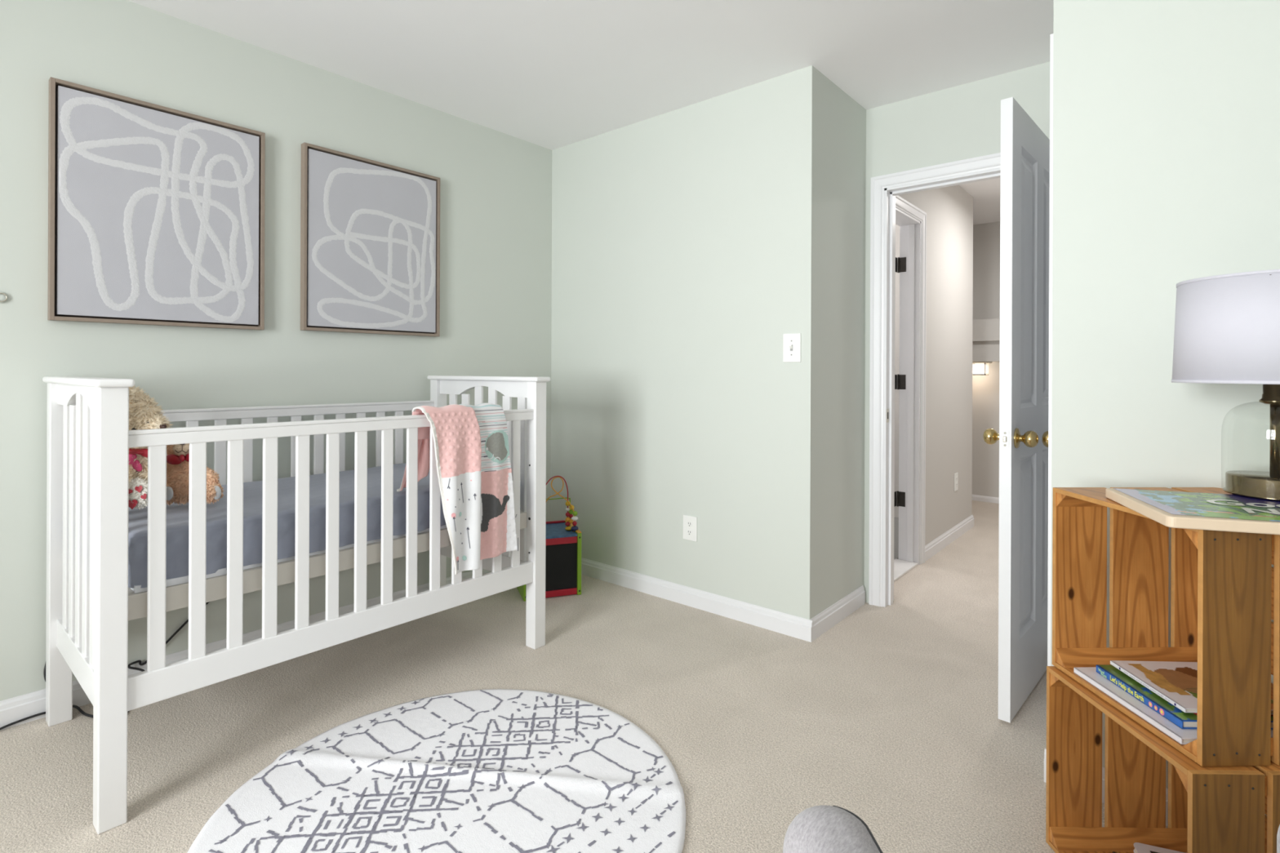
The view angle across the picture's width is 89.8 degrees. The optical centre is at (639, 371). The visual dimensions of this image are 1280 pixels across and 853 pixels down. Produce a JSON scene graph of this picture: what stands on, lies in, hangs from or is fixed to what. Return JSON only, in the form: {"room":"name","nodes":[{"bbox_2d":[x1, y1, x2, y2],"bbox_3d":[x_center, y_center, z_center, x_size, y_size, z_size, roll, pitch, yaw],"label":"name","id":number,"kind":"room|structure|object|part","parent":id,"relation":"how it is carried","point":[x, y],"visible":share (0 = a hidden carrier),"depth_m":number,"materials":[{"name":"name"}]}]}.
{"room":"children's room","nodes":[
{"label":"children's room","id":0,"kind":"room"},
{"bbox_2d":[0,0,551,701],"bbox_3d":[-2.130,-0.090,1.971,0.100,2.440,5.043,0,0,40],"label":"wall","id":1,"kind":"structure","parent":0,"point":[495,186],"depth_m":2.56,"materials":[{"name":"green paint"}]},
{"bbox_2d":[0,291,8,302],"bbox_3d":[-2.014,-0.233,2.022,0.010,0.036,0.036,0,0,40],"label":"wall hook","id":2,"kind":"object","parent":1,"relation":"attached to","point":[4,297],"visible":1,"depth_m":2.03,"materials":[{"name":"silver metal"}]},
{"bbox_2d":[43,662,45,681],"bbox_3d":[-1.928,0.991,2.108,0.044,0.150,0.025,0,0,-32],"label":"power cord","id":3,"kind":"object","parent":1,"relation":"attached to","point":[44,671],"visible":0.15,"depth_m":2.09,"materials":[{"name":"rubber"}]},
{"bbox_2d":[47,76,265,330],"bbox_3d":[-1.724,-0.561,2.341,0.035,0.790,0.639,0,0,40],"label":"framed painting","id":4,"kind":"object","parent":1,"relation":"attached to","point":[156,213],"visible":1,"depth_m":2.30,"materials":[{"name":"beige wood"}]},
{"bbox_2d":[0,568,492,730],"bbox_3d":[-2.092,1.086,1.935,0.013,0.088,4.843,0,0,40],"label":"baseboard","id":5,"kind":"structure","parent":1,"relation":"attached to","point":[13,709],"depth_m":2.19,"materials":[{"name":"white paint"}]},
{"bbox_2d":[300,142,439,337],"bbox_3d":[-1.211,-0.565,2.943,0.035,0.786,0.644,0,0,40],"label":"framed painting","id":6,"kind":"object","parent":1,"relation":"attached to","point":[370,229],"visible":1,"depth_m":2.90,"materials":[{"name":"beige wood"}]},
{"bbox_2d":[0,500,1168,852],"bbox_3d":[0.837,1.180,2.303,4.700,0.086,9.800,0,0,40],"label":"floor","id":7,"kind":"structure","parent":0,"point":[888,717],"depth_m":2.13,"materials":[{"name":"beige carpet"}]},
{"bbox_2d":[0,601,209,729],"bbox_3d":[-1.733,0.976,2.196,0.210,0.315,0.797,0,0,40],"label":"power cord","id":8,"kind":"object","parent":7,"relation":"on","point":[77,708],"visible":0.43,"depth_m":2.13,"materials":[{"name":"black rubber"}]},
{"bbox_2d":[42,375,550,834],"bbox_3d":[-1.153,0.577,2.370,0.814,1.114,1.461,0,0,40],"label":"crib","id":9,"kind":"object","parent":7,"relation":"on","point":[91,603],"visible":0.84,"depth_m":1.93,"materials":[{"name":"white paint"}]},
{"bbox_3d":[-1.879,0.584,2.079,0.058,1.094,0.058,0,0,40],"label":"post","id":10,"kind":"part","parent":9,"relation":"part of","materials":[{"name":"white paint"}]},
{"bbox_3d":[-1.603,0.838,1.843,0.669,0.088,0.022,0,0,40],"label":"rail","id":11,"kind":"part","parent":9,"relation":"part of","materials":[{"name":"white paint"}]},
{"bbox_3d":[-1.600,0.072,1.843,0.669,0.068,0.022,0,0,40],"label":"arched panel","id":12,"kind":"part","parent":9,"relation":"part of","materials":[{"name":"white paint"}]},
{"bbox_3d":[-1.599,0.028,1.843,0.814,0.020,0.078,0,0,40],"label":"cap rail","id":13,"kind":"part","parent":9,"relation":"part of","materials":[{"name":"white paint"}]},
{"bbox_3d":[-1.325,0.586,1.608,0.058,1.094,0.058,0,0,40],"label":"post","id":14,"kind":"part","parent":9,"relation":"part of","materials":[{"name":"white paint"}]},
{"bbox_3d":[-1.434,0.161,2.609,0.026,0.043,1.323,0,0,40],"label":"rail","id":15,"kind":"part","parent":9,"relation":"part of","materials":[{"name":"white paint"}]},
{"bbox_2d":[128,462,520,593],"bbox_3d":[-1.157,0.498,2.372,0.703,0.157,1.302,0,0,40],"label":"mattress","id":16,"kind":"object","parent":9,"relation":"on","point":[177,516],"visible":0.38,"depth_m":1.97,"materials":[{"name":"fabric"}]},
{"bbox_2d":[128,385,172,509],"bbox_3d":[-1.467,0.218,1.874,0.240,0.363,0.128,0,0,1],"label":"plush dog","id":17,"kind":"object","parent":16,"relation":"on","point":[144,413],"visible":0.42,"depth_m":1.84},
{"bbox_2d":[166,443,224,506],"bbox_3d":[-1.405,0.299,1.981,0.263,0.237,0.115,0,0,18],"label":"teddy bear","id":18,"kind":"object","parent":16,"relation":"on","point":[178,455],"visible":0.59,"depth_m":1.96},
{"bbox_3d":[-0.874,0.820,2.130,0.024,0.083,1.323,0,0,40],"label":"rail","id":19,"kind":"part","parent":9,"relation":"part of","materials":[{"name":"white paint"}]},
{"bbox_3d":[-0.871,0.174,2.130,0.026,0.043,1.323,0,0,40],"label":"rail","id":20,"kind":"part","parent":9,"relation":"part of","materials":[{"name":"white paint"}]},
{"bbox_3d":[-0.984,0.588,3.131,0.058,1.094,0.058,0,0,40],"label":"post","id":21,"kind":"part","parent":9,"relation":"part of","materials":[{"name":"white paint"}]},
{"bbox_2d":[396,403,518,574],"bbox_3d":[-0.664,0.421,2.380,0.171,0.600,0.460,0,0,40],"label":"blanket","id":22,"kind":"object","parent":9,"relation":"on","point":[473,465],"visible":0.95,"depth_m":2.35,"materials":[{"name":"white fabric"}]},
{"bbox_3d":[-0.708,0.842,2.895,0.669,0.088,0.022,0,0,40],"label":"rail","id":23,"kind":"part","parent":9,"relation":"part of","materials":[{"name":"white paint"}]},
{"bbox_3d":[-0.705,0.076,2.895,0.669,0.068,0.022,0,0,40],"label":"arched panel","id":24,"kind":"part","parent":9,"relation":"part of","materials":[{"name":"white paint"}]},
{"bbox_3d":[-0.704,0.032,2.896,0.814,0.020,0.080,0,0,40],"label":"cap rail","id":25,"kind":"part","parent":9,"relation":"part of","materials":[{"name":"white paint"}]},
{"bbox_3d":[-0.430,0.590,2.660,0.058,1.094,0.058,0,0,40],"label":"post","id":26,"kind":"part","parent":9,"relation":"part of","materials":[{"name":"white paint"}]},
{"bbox_2d":[187,688,685,852],"bbox_3d":[-0.482,1.124,1.676,1.202,0.024,1.201,0,0,40],"label":"round rug","id":27,"kind":"object","parent":7,"relation":"on","point":[487,771],"visible":1,"depth_m":1.73,"materials":[{"name":"white fabric"}]},
{"bbox_2d":[516,475,582,601],"bbox_3d":[-0.483,0.840,3.350,0.294,0.595,0.292,0,0,-20],"label":"cube","id":28,"kind":"object","parent":7,"relation":"on","point":[563,537],"visible":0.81,"depth_m":3.25,"materials":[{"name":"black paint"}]},
{"bbox_3d":[-0.612,0.979,3.304,0.022,0.315,0.290,0,0,-20],"label":"panel","id":29,"kind":"part","parent":28,"relation":"part of","materials":[{"name":"green paint"}]},
{"bbox_3d":[-0.439,0.855,3.227,0.250,0.034,0.018,0,0,-20],"label":"cross rail","id":30,"kind":"part","parent":28,"relation":"part of","materials":[{"name":"red paint"}]},
{"bbox_3d":[-0.440,1.117,3.227,0.250,0.032,0.018,0,0,-20],"label":"cross rail","id":31,"kind":"part","parent":28,"relation":"part of","materials":[{"name":"red paint"}]},
{"bbox_3d":[-0.357,0.980,3.398,0.022,0.315,0.290,0,0,-20],"label":"panel","id":32,"kind":"part","parent":28,"relation":"part of","materials":[{"name":"green paint"}]},
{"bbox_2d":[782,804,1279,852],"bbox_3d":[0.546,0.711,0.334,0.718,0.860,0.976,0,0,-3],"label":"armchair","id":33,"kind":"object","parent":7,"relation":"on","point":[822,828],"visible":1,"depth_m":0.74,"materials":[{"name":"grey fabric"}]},
{"bbox_3d":[0.239,0.782,0.405,0.112,0.516,0.806,0,0,-3],"label":"arm","id":34,"kind":"part","parent":33,"relation":"part of","materials":[{"name":"grey fabric"}]},
{"bbox_3d":[0.839,0.785,0.405,0.112,0.516,0.806,0,0,-3],"label":"arm","id":35,"kind":"part","parent":33,"relation":"part of","materials":[{"name":"grey fabric"}]},
{"bbox_2d":[1045,666,1279,852],"bbox_3d":[1.193,0.930,1.347,0.420,0.427,0.419,0,0,1],"label":"wooden crate","id":36,"kind":"object","parent":7,"relation":"on","point":[1211,809],"visible":0.72,"depth_m":1.54,"materials":[{"name":"brown wood"}]},
{"bbox_2d":[1133,842,1184,852],"bbox_3d":[1.204,1.115,1.377,0.180,0.017,0.220,0,0,21],"label":"picture book","id":37,"kind":"object","parent":36,"relation":"on","point":[1139,847],"visible":1,"depth_m":1.49,"materials":[{"name":"white paper"}]},
{"bbox_2d":[1052,487,1279,766],"bbox_3d":[1.220,0.499,1.365,0.423,0.431,0.406,0,0,-2],"label":"wooden crate","id":38,"kind":"object","parent":36,"relation":"on","point":[1225,586],"visible":0.71,"depth_m":1.54,"materials":[{"name":"brown wood"}]},
{"bbox_2d":[1073,666,1273,744],"bbox_3d":[1.138,0.696,1.353,0.250,0.012,0.289,0,0,-1],"label":"picture book","id":39,"kind":"object","parent":38,"relation":"in","point":[1183,736],"visible":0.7,"depth_m":1.32,"materials":[{"name":"white paper"}]},
{"bbox_2d":[1096,664,1273,729],"bbox_3d":[1.149,0.681,1.353,0.211,0.017,0.236,0,0,0],"label":"picture book","id":40,"kind":"object","parent":39,"relation":"on","point":[1183,720],"visible":0.35,"depth_m":1.33,"materials":[{"name":"green paper"}]},
{"bbox_3d":[1.176,0.670,1.352,0.268,0.005,0.270,0,0,40],"label":"picture book","id":41,"kind":"object","parent":40,"relation":"on","visible":0},
{"bbox_2d":[1110,660,1273,714],"bbox_3d":[1.169,0.662,1.354,0.206,0.009,0.209,0,0,2],"label":"picture book","id":42,"kind":"object","parent":41,"relation":"on","point":[1175,682],"visible":0.48,"depth_m":1.37,"materials":[{"name":"paper"}]},
{"bbox_2d":[1119,667,1175,705],"bbox_3d":[1.066,0.662,1.353,0.001,0.005,0.158,0,0,2],"label":"print","id":43,"kind":"object","parent":42,"relation":"on","point":[1164,686],"depth_m":1.36},
{"bbox_2d":[1105,488,1279,534],"bbox_3d":[1.185,0.271,1.234,0.400,0.022,0.303,0,0,18],"label":"board","id":44,"kind":"object","parent":38,"relation":"on","point":[1174,509],"visible":0.98,"depth_m":1.22,"materials":[{"name":"brown wood"}]},
{"bbox_2d":[1171,269,1279,501],"bbox_3d":[1.335,0.033,1.348,0.338,0.456,0.338,0,0,40],"label":"table lamp","id":45,"kind":"object","parent":44,"relation":"on","point":[1227,326],"visible":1,"depth_m":1.30,"materials":[{"name":"white fabric"}]},
{"bbox_3d":[1.335,0.022,1.348,0.338,0.006,0.338,0,0,40],"label":"shade trim","id":46,"kind":"part","parent":45,"relation":"part of","materials":[{"name":"white fabric"}]},
{"bbox_3d":[1.335,-0.085,1.348,0.336,0.220,0.336,0,0,40],"label":"lamp shade","id":47,"kind":"part","parent":45,"relation":"part of","materials":[{"name":"white fabric"}]},
{"bbox_3d":[1.336,-0.192,1.348,0.322,0.006,0.322,0,0,40],"label":"shade trim","id":48,"kind":"part","parent":45,"relation":"part of","materials":[{"name":"white fabric"}]},
{"bbox_3d":[1.334,0.139,1.348,0.017,0.162,0.017,0,0,40],"label":"stem","id":49,"kind":"part","parent":45,"relation":"part of","materials":[{"name":"gold metal"}]},
{"bbox_2d":[127,0,1053,224],"bbox_3d":[0.848,-1.337,2.303,4.700,0.080,9.800,0,0,40],"label":"ceiling","id":50,"kind":"structure","parent":0,"point":[550,74],"depth_m":2.57,"materials":[{"name":"paint"}]},
{"bbox_2d":[550,65,822,619],"bbox_3d":[0.133,-0.080,3.291,1.638,2.440,0.100,0,0,40],"label":"wall","id":51,"kind":"structure","parent":0,"point":[686,241],"depth_m":3.10,"materials":[{"name":"green paint"}]},
{"bbox_2d":[683,515,697,542],"bbox_3d":[0.242,0.764,3.124,0.083,0.119,0.008,0,0,40],"label":"wall outlet","id":52,"kind":"object","parent":51,"relation":"attached to","point":[690,522],"visible":1,"depth_m":3.12,"materials":[{"name":"white plastic"}]},
{"bbox_2d":[687,529,692,535],"bbox_3d":[0.241,0.784,3.122,0.029,0.029,0.002,0,0,40],"label":"receptacle","id":53,"kind":"object","parent":52,"relation":"attached to","point":[689,531],"depth_m":3.12,"materials":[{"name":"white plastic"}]},
{"bbox_2d":[687,520,692,527],"bbox_3d":[0.241,0.743,3.122,0.029,0.029,0.002,0,0,40],"label":"receptacle","id":54,"kind":"object","parent":52,"relation":"attached to","point":[689,522],"depth_m":3.12,"materials":[{"name":"white plastic"}]},
{"bbox_2d":[581,557,812,642],"bbox_3d":[0.096,1.095,3.244,1.651,0.088,0.013,0,0,40],"label":"baseboard","id":55,"kind":"structure","parent":51,"relation":"attached to","point":[791,625],"depth_m":3.06,"materials":[{"name":"white paint"}]},
{"bbox_2d":[782,333,800,362],"bbox_3d":[0.653,-0.101,2.771,0.083,0.125,0.019,0,0,40],"label":"light switch","id":56,"kind":"object","parent":51,"relation":"attached to","point":[791,342],"visible":1,"depth_m":2.77,"materials":[{"name":"white plastic"}]},
{"bbox_2d":[819,73,973,613],"bbox_3d":[1.587,-0.074,3.811,0.110,2.440,2.577,0,0,40],"label":"wall","id":57,"kind":"structure","parent":0,"point":[843,119],"depth_m":3.12,"materials":[{"name":"green paint"}]},
{"bbox_2d":[810,585,865,641],"bbox_3d":[0.914,1.099,2.941,0.013,0.088,0.586,0,0,40],"label":"baseboard","id":58,"kind":"structure","parent":57,"relation":"attached to","point":[824,621],"depth_m":2.91,"materials":[{"name":"white paint"}]},
{"bbox_2d":[893,257,906,506],"bbox_3d":[1.304,0.128,4.069,0.725,2.002,0.048,0,0,40],"label":"hinges","id":59,"kind":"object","parent":57,"relation":"in","point":[900,380],"depth_m":3.87,"materials":[{"name":"black metal"}]},
{"bbox_2d":[895,207,920,564],"bbox_3d":[1.399,0.125,3.591,0.118,2.040,0.685,0,0,40],"label":"door","id":60,"kind":"structure","parent":57,"relation":"attached to","point":[909,227],"depth_m":3.82,"materials":[{"name":"white paint"}]},
{"bbox_2d":[895,195,926,564],"bbox_3d":[1.448,0.098,3.550,0.018,2.095,0.797,0,0,40],"label":"trim","id":61,"kind":"structure","parent":57,"relation":"attached to","point":[901,204],"depth_m":3.82,"materials":[{"name":"white paint"}]},
{"bbox_2d":[924,515,973,561],"bbox_3d":[2.090,1.106,4.313,0.013,0.085,1.180,0,0,40],"label":"baseboard","id":62,"kind":"structure","parent":57,"relation":"attached to","point":[931,548],"depth_m":4.24,"materials":[{"name":"white paint"}]},
{"bbox_2d":[954,472,958,491],"bbox_3d":[2.176,0.761,4.416,0.008,0.120,0.080,0,0,40],"label":"wall outlet","id":63,"kind":"object","parent":57,"relation":"attached to","point":[956,475],"visible":1,"depth_m":4.41,"materials":[{"name":"white plastic"}]},
{"bbox_2d":[893,224,899,517],"bbox_3d":[1.706,-0.074,5.336,1.685,2.440,0.100,0,0,40],"label":"door","id":64,"kind":"structure","parent":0,"point":[897,227],"depth_m":5.01,"materials":[{"name":"grey paint"}]},
{"bbox_2d":[893,558,918,582],"bbox_3d":[1.388,1.139,3.597,0.132,0.012,0.647,0,0,40],"label":"floor","id":65,"kind":"structure","parent":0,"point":[901,567],"depth_m":3.72,"materials":[{"name":"stone"}]},
{"bbox_2d":[863,62,1049,603],"bbox_3d":[1.506,-0.074,2.925,0.928,2.440,0.113,0,0,40],"label":"wall","id":66,"kind":"structure","parent":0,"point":[962,122],"depth_m":2.97,"materials":[{"name":"green paint"}]},
{"bbox_2d":[868,152,1000,607],"bbox_3d":[1.508,0.099,2.913,0.885,2.094,0.135,0,0,40],"label":"door frame","id":67,"kind":"structure","parent":66,"relation":"attached to","point":[878,184],"depth_m":3.13,"materials":[{"name":"white paint"}]},
{"bbox_3d":[1.206,0.216,3.125,0.003,0.067,0.028,0,0,40],"label":"strike plate","id":68,"kind":"part","parent":67,"relation":"part of","materials":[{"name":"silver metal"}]},
{"bbox_2d":[982,97,1049,723],"bbox_3d":[1.427,0.125,2.359,0.161,2.012,0.771,0,0,40],"label":"door","id":69,"kind":"structure","parent":66,"relation":"attached to","point":[1024,180],"depth_m":2.18,"materials":[{"name":"white paint"}]},
{"bbox_3d":[1.184,0.219,2.154,0.056,0.055,0.055,0,0,40],"label":"knob","id":70,"kind":"part","parent":69,"relation":"part of","materials":[{"name":"gold metal"}]},
{"bbox_3d":[1.180,0.219,2.074,0.022,0.056,0.002,0,0,44],"label":"latch plate","id":71,"kind":"part","parent":69,"relation":"part of","materials":[{"name":"white plastic"}]},
{"bbox_3d":[1.260,0.220,2.082,0.056,0.055,0.055,0,0,40],"label":"knob","id":72,"kind":"part","parent":69,"relation":"part of","materials":[{"name":"gold metal"}]},
{"bbox_2d":[1041,431,1048,447],"bbox_3d":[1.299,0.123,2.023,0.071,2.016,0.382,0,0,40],"label":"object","id":73,"kind":"structure","parent":69,"relation":"attached to","point":[1045,436],"depth_m":2.07,"materials":[{"name":"gold metal"}]},
{"bbox_2d":[972,221,999,361],"bbox_3d":[2.825,-0.686,5.634,3.000,1.205,0.360,0,0,40],"label":"wall","id":74,"kind":"structure","parent":0,"point":[986,237],"depth_m":5.55,"materials":[{"name":"grey paint"}]},
{"bbox_2d":[972,361,992,375],"bbox_3d":[2.898,-0.025,5.595,0.280,0.118,0.140,0,0,40],"label":"wall sconce","id":75,"kind":"object","parent":74,"relation":"attached to","point":[978,369],"visible":0.49,"depth_m":5.52,"materials":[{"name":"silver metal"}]},
{"bbox_3d":[2.940,-0.019,5.560,0.088,0.082,0.092,0,0,40],"label":"lamp shade","id":76,"kind":"part","parent":75,"relation":"part of","materials":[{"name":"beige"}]},
{"bbox_3d":[2.899,-0.077,5.595,0.280,0.014,0.140,0,0,40],"label":"mount plate","id":77,"kind":"part","parent":75,"relation":"part of","materials":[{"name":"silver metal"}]},
{"bbox_2d":[972,361,999,497],"bbox_3d":[3.010,-0.068,5.777,3.300,2.440,0.100,0,0,40],"label":"wall","id":78,"kind":"structure","parent":0,"point":[985,388],"depth_m":5.67,"materials":[{"name":"grey paint"}]},
{"bbox_2d":[972,494,999,503],"bbox_3d":[2.930,1.127,5.766,3.000,0.050,0.013,0,0,40],"label":"baseboard","id":79,"kind":"structure","parent":78,"relation":"attached to","point":[975,497],"depth_m":5.66,"materials":[{"name":"white paint"}]},
{"bbox_2d":[1050,0,1279,815],"bbox_3d":[2.107,-0.072,1.731,1.534,2.440,1.153,0,0,40],"label":"wall","id":80,"kind":"structure","parent":0,"point":[1166,113],"depth_m":1.65,"materials":[{"name":"green paint"}]},
{"bbox_2d":[1047,33,1053,666],"bbox_3d":[1.447,0.098,2.149,0.010,2.095,0.894,0,0,40],"label":"trim","id":81,"kind":"structure","parent":80,"relation":"attached to","point":[1051,35],"depth_m":1.81,"materials":[{"name":"white paint"}]},
{"bbox_2d":[1044,748,1168,826],"bbox_3d":[1.719,1.103,1.292,1.548,0.088,0.013,0,0,40],"label":"baseboard","id":82,"kind":"structure","parent":80,"relation":"attached to","point":[1045,752],"depth_m":1.70,"materials":[{"name":"white paint"}]}
]}

